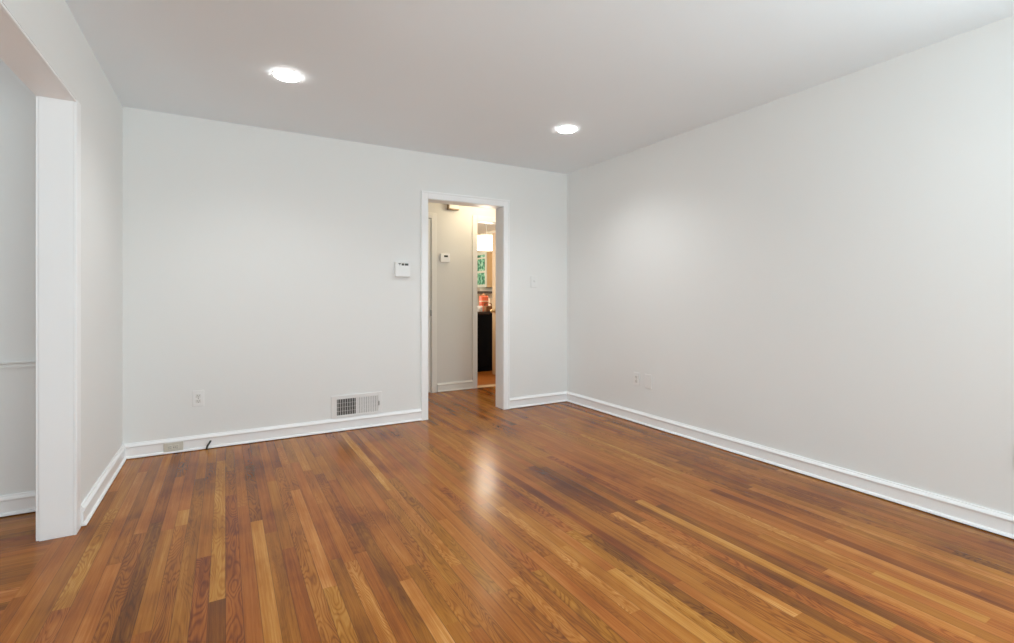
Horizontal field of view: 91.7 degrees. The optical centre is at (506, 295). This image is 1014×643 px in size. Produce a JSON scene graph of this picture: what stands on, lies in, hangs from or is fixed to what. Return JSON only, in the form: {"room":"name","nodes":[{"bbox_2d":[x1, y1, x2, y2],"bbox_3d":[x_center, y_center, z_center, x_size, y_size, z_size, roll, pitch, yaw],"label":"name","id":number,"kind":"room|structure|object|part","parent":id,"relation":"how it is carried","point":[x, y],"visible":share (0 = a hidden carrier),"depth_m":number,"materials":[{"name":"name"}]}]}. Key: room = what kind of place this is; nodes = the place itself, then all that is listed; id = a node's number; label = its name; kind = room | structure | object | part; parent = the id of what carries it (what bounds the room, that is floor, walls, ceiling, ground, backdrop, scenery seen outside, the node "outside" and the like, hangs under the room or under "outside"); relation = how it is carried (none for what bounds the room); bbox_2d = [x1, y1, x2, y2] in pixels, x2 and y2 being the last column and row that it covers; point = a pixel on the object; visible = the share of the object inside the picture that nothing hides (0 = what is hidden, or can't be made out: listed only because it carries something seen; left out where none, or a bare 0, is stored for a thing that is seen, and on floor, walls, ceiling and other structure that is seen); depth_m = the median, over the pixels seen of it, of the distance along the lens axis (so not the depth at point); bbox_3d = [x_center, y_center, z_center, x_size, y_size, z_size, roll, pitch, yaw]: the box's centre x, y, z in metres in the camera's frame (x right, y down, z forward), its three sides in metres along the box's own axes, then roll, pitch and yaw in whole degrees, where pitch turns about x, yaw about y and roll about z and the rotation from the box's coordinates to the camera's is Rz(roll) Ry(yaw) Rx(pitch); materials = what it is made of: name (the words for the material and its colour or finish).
{"room":"empty living room","nodes":[
{"label":"empty living room","id":0,"kind":"room"},
{"bbox_2d":[0,59,35,495],"bbox_3d":[-3.740,-0.090,1.938,3.076,2.440,0.120,0,0,-30],"label":"wall","id":1,"kind":"structure","parent":0,"point":[17,101],"depth_m":2.55,"materials":[{"name":"paint"}]},
{"bbox_2d":[0,361,35,368],"bbox_3d":[-3.653,0.356,1.908,2.956,0.032,0.018,0,0,-30],"label":"trim","id":2,"kind":"structure","parent":1,"relation":"attached to","point":[19,364],"depth_m":2.55,"materials":[{"name":"paint"}]},
{"bbox_2d":[0,491,35,516],"bbox_3d":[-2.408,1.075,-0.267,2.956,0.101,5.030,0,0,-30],"label":"baseboard","id":3,"kind":"structure","parent":1,"relation":"attached to","point":[24,502],"depth_m":2.54,"materials":[{"name":"paint"}]},
{"bbox_2d":[1,0,122,502],"bbox_3d":[-1.266,-0.090,0.843,0.128,2.440,5.822,0,0,-30],"label":"wall","id":4,"kind":"structure","parent":0,"point":[52,27],"depth_m":2.67,"materials":[{"name":"paint"}]},
{"bbox_2d":[0,0,80,540],"bbox_3d":[-1.325,0.070,0.921,0.164,2.120,3.755,0,0,-30],"label":"trim","id":5,"kind":"structure","parent":4,"relation":"attached to","point":[58,112],"depth_m":2.29,"materials":[{"name":"paint"}]},
{"bbox_2d":[81,444,126,525],"bbox_3d":[-2.360,1.075,2.907,0.026,0.101,1.154,0,0,-30],"label":"baseboard","id":6,"kind":"structure","parent":4,"relation":"attached to","point":[89,505],"depth_m":2.75,"materials":[{"name":"paint"}]},
{"bbox_2d":[123,107,566,443],"bbox_3d":[-1.044,-0.090,4.408,4.057,2.440,0.144,0,0,-30],"label":"wall","id":7,"kind":"structure","parent":0,"point":[258,263],"depth_m":3.91,"materials":[{"name":"paint"}]},
{"bbox_2d":[193,390,203,406],"bbox_3d":[-2.269,0.753,3.618,0.072,0.118,0.009,0,0,-30],"label":"wall outlet","id":8,"kind":"object","parent":7,"relation":"attached to","point":[198,395],"visible":1,"depth_m":3.62,"materials":[{"name":"white plastic"}]},
{"bbox_2d":[124,391,566,458],"bbox_3d":[-0.999,1.075,4.336,3.809,0.101,0.026,0,0,-30],"label":"baseboard","id":9,"kind":"structure","parent":7,"relation":"attached to","point":[197,442],"depth_m":3.93,"materials":[{"name":"paint"}]},
{"bbox_2d":[164,441,182,451],"bbox_3d":[-2.393,1.085,3.531,0.118,0.070,0.009,0,0,-30],"label":"baseboard outlet","id":10,"kind":"object","parent":9,"relation":"attached to","point":[175,446],"visible":1,"depth_m":3.53,"materials":[{"name":"beige plastic"}]},
{"bbox_2d":[331,391,381,418],"bbox_3d":[-1.274,0.926,4.184,0.424,0.187,0.019,0,0,-30],"label":"air vent","id":11,"kind":"object","parent":7,"relation":"in","point":[342,406],"visible":1,"depth_m":4.18,"materials":[{"name":"white metal"}]},
{"bbox_2d":[394,262,409,276],"bbox_3d":[-0.930,-0.236,4.371,0.144,0.132,0.032,0,0,-30],"label":"keypad","id":12,"kind":"object","parent":7,"relation":"attached to","point":[401,269],"visible":1,"depth_m":4.35,"materials":[{"name":"white plastic"}]},
{"bbox_2d":[421,190,509,420],"bbox_3d":[-0.415,0.086,4.760,0.924,2.087,0.171,0,0,-30],"label":"trim","id":13,"kind":"structure","parent":7,"relation":"attached to","point":[502,207],"depth_m":4.89,"materials":[{"name":"paint"}]},
{"bbox_2d":[531,276,536,287],"bbox_3d":[0.280,-0.147,5.074,0.076,0.120,0.016,0,0,-30],"label":"light switch","id":14,"kind":"object","parent":7,"relation":"attached to","point":[533,278],"visible":1,"depth_m":5.07,"materials":[{"name":"paint"}]},
{"bbox_2d":[428,202,495,382],"bbox_3d":[-0.554,-0.090,5.998,3.600,2.440,0.120,0,0,-30],"label":"wall","id":15,"kind":"structure","parent":0,"point":[454,228],"depth_m":5.89,"materials":[{"name":"beige paint"}]},
{"bbox_2d":[428,219,431,391],"bbox_3d":[-1.214,0.112,5.554,0.768,2.025,0.076,0,0,-30],"label":"door","id":16,"kind":"structure","parent":15,"relation":"in","point":[429,220],"depth_m":5.74,"materials":[{"name":"paint"}]},
{"bbox_2d":[428,212,436,392],"bbox_3d":[-1.244,0.080,5.597,0.897,2.101,0.130,0,0,-30],"label":"trim","id":17,"kind":"structure","parent":15,"relation":"attached to","point":[433,216],"depth_m":5.74,"materials":[{"name":"paint"}]},
{"bbox_2d":[440,253,449,261],"bbox_3d":[-0.732,-0.450,5.810,0.120,0.100,0.028,0,0,-30],"label":"thermostat","id":18,"kind":"object","parent":15,"relation":"attached to","point":[443,257],"visible":1,"depth_m":5.79,"materials":[{"name":"white plastic"}]},
{"bbox_2d":[447,204,458,210],"bbox_3d":[-0.640,-1.096,5.848,0.139,0.148,0.054,0,0,-30],"label":"door chime","id":19,"kind":"object","parent":15,"relation":"attached to","point":[449,207],"visible":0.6,"depth_m":5.82,"materials":[{"name":"paint"}]},
{"bbox_2d":[437,380,472,391],"bbox_3d":[-0.617,1.075,5.878,0.458,0.101,0.026,0,0,-30],"label":"baseboard","id":20,"kind":"structure","parent":15,"relation":"attached to","point":[468,384],"depth_m":5.87,"materials":[{"name":"paint"}]},
{"bbox_2d":[472,215,495,388],"bbox_3d":[-0.068,0.071,6.271,0.885,2.117,0.132,0,0,-30],"label":"trim","id":21,"kind":"structure","parent":15,"relation":"attached to","point":[476,219],"depth_m":6.01,"materials":[{"name":"paint"}]},
{"bbox_2d":[490,232,495,374],"bbox_3d":[-0.058,0.110,6.749,0.099,2.020,0.670,0,0,-30],"label":"door","id":22,"kind":"structure","parent":15,"relation":"in","point":[493,310],"depth_m":6.99,"materials":[{"name":"beige wood"}]},
{"bbox_2d":[477,234,479,305],"bbox_3d":[-1.979,-0.090,9.653,3.160,2.440,0.120,0,0,-30],"label":"wall","id":23,"kind":"structure","parent":0,"point":[478,251],"depth_m":10.37,"materials":[{"name":"beige paint"}]},
{"bbox_2d":[480,230,495,298],"bbox_3d":[0.384,-0.090,8.828,0.120,2.440,3.860,0,0,-30],"label":"wall","id":24,"kind":"structure","parent":0,"point":[494,231],"depth_m":10.04,"materials":[{"name":"beige paint"}]},
{"bbox_2d":[477,252,491,287],"bbox_3d":[-0.429,-0.512,9.844,0.280,0.685,0.590,0,0,-30],"label":"upper cabinet","id":25,"kind":"object","parent":24,"relation":"attached to","point":[484,259],"visible":0.53,"depth_m":9.60,"materials":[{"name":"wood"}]},
{"bbox_3d":[-0.540,-0.518,9.780,0.008,0.586,0.480,0,0,-30],"label":"glass pane","id":26,"kind":"part","parent":25,"relation":"part of","materials":[{"name":"green glass"}]},
{"bbox_3d":[-0.541,-0.512,9.779,0.020,0.685,0.590,0,0,-30],"label":"door","id":27,"kind":"part","parent":25,"relation":"part of","materials":[{"name":"beige"}]},
{"bbox_2d":[477,291,491,293],"bbox_3d":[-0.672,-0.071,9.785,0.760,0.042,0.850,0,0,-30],"label":"wall shelf","id":28,"kind":"object","parent":24,"relation":"attached to","point":[478,292],"visible":0.29,"depth_m":9.46,"materials":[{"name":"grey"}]},
{"bbox_2d":[0,371,1013,642],"bbox_3d":[-1.517,1.145,3.655,8.600,0.030,11.150,0,0,-30],"label":"floor","id":29,"kind":"structure","parent":0,"point":[476,520],"depth_m":2.19,"materials":[{"name":"brown wood"}]},
{"bbox_2d":[477,311,491,371],"bbox_3d":[-0.550,0.682,7.590,1.550,0.895,0.640,0,0,-30],"label":"base cabinet","id":30,"kind":"object","parent":29,"relation":"on","point":[484,318],"visible":0.04,"depth_m":7.36,"materials":[{"name":"black wood"}]},
{"bbox_2d":[477,311,491,313],"bbox_3d":[-0.550,0.253,7.590,1.550,0.035,0.640,0,0,-30],"label":"countertop","id":31,"kind":"structure","parent":30,"relation":"on","point":[483,312],"depth_m":7.36,"materials":[{"name":"brown stone"}]},
{"bbox_2d":[477,306,482,311],"bbox_3d":[-0.412,0.192,7.388,0.082,0.085,0.097,0,0,26],"label":"mug","id":32,"kind":"object","parent":31,"relation":"on","point":[479,308],"visible":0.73,"depth_m":7.36,"materials":[{"name":"white ceramic"}]},
{"bbox_2d":[479,293,488,310],"bbox_3d":[-0.366,0.095,7.742,0.151,0.280,0.151,0,0,-30],"label":"canister","id":33,"kind":"object","parent":31,"relation":"on","point":[483,298],"visible":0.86,"depth_m":7.68,"materials":[{"name":"orange ceramic"}]},
{"bbox_2d":[483,303,491,310],"bbox_3d":[-0.291,0.168,7.531,0.150,0.133,0.150,0,0,-30],"label":"wicker basket","id":34,"kind":"object","parent":31,"relation":"on","point":[486,308],"visible":0.84,"depth_m":7.47,"materials":[{"name":"brown wicker"}]},
{"bbox_2d":[477,384,495,387],"bbox_3d":[-0.070,1.126,6.275,0.745,0.008,0.120,0,0,-30],"label":"threshold","id":35,"kind":"object","parent":29,"relation":"on","point":[490,385],"depth_m":6.16,"materials":[{"name":"beige wood"}]},
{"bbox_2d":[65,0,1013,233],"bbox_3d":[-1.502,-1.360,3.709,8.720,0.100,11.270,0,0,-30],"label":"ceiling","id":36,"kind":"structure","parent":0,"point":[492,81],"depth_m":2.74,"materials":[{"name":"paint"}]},
{"bbox_2d":[272,69,300,81],"bbox_3d":[-1.304,-1.302,2.917,0.158,0.016,0.158,0,0,-30],"label":"recessed light","id":37,"kind":"object","parent":36,"relation":"in","point":[286,75],"visible":1,"depth_m":2.89,"materials":[{"name":"white plastic"}]},
{"bbox_2d":[477,224,491,250],"bbox_3d":[-0.314,-1.012,7.611,0.390,0.595,0.390,0,0,-30],"label":"lamp","id":38,"kind":"object","parent":36,"relation":"hanging from","point":[484,242],"visible":0.51,"depth_m":7.43,"materials":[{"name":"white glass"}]},
{"bbox_3d":[-0.314,-0.820,7.611,0.390,0.210,0.390,0,0,-30],"label":"lamp shade","id":39,"kind":"part","parent":38,"relation":"part of","materials":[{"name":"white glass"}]},
{"bbox_2d":[557,126,576,132],"bbox_3d":[0.470,-1.302,3.859,0.158,0.016,0.158,0,0,-30],"label":"recessed light","id":40,"kind":"object","parent":36,"relation":"in","point":[563,129],"visible":1,"depth_m":3.83,"materials":[{"name":"white"}]},
{"bbox_2d":[567,15,1013,514],"bbox_3d":[2.176,-0.090,2.746,0.120,2.440,5.942,0,0,-30],"label":"wall","id":41,"kind":"structure","parent":0,"point":[824,272],"depth_m":2.98,"materials":[{"name":"paint"}]},
{"bbox_2d":[634,372,639,385],"bbox_3d":[1.157,0.742,4.396,0.009,0.118,0.072,0,0,-30],"label":"wall outlet","id":42,"kind":"object","parent":41,"relation":"attached to","point":[636,375],"visible":1,"depth_m":4.39,"materials":[{"name":"white plastic"}]},
{"bbox_2d":[567,391,1013,538],"bbox_3d":[2.083,1.075,2.761,0.026,0.101,5.822,0,0,-30],"label":"baseboard","id":43,"kind":"structure","parent":41,"relation":"attached to","point":[980,517],"depth_m":2.96,"materials":[{"name":"paint"}]}
]}

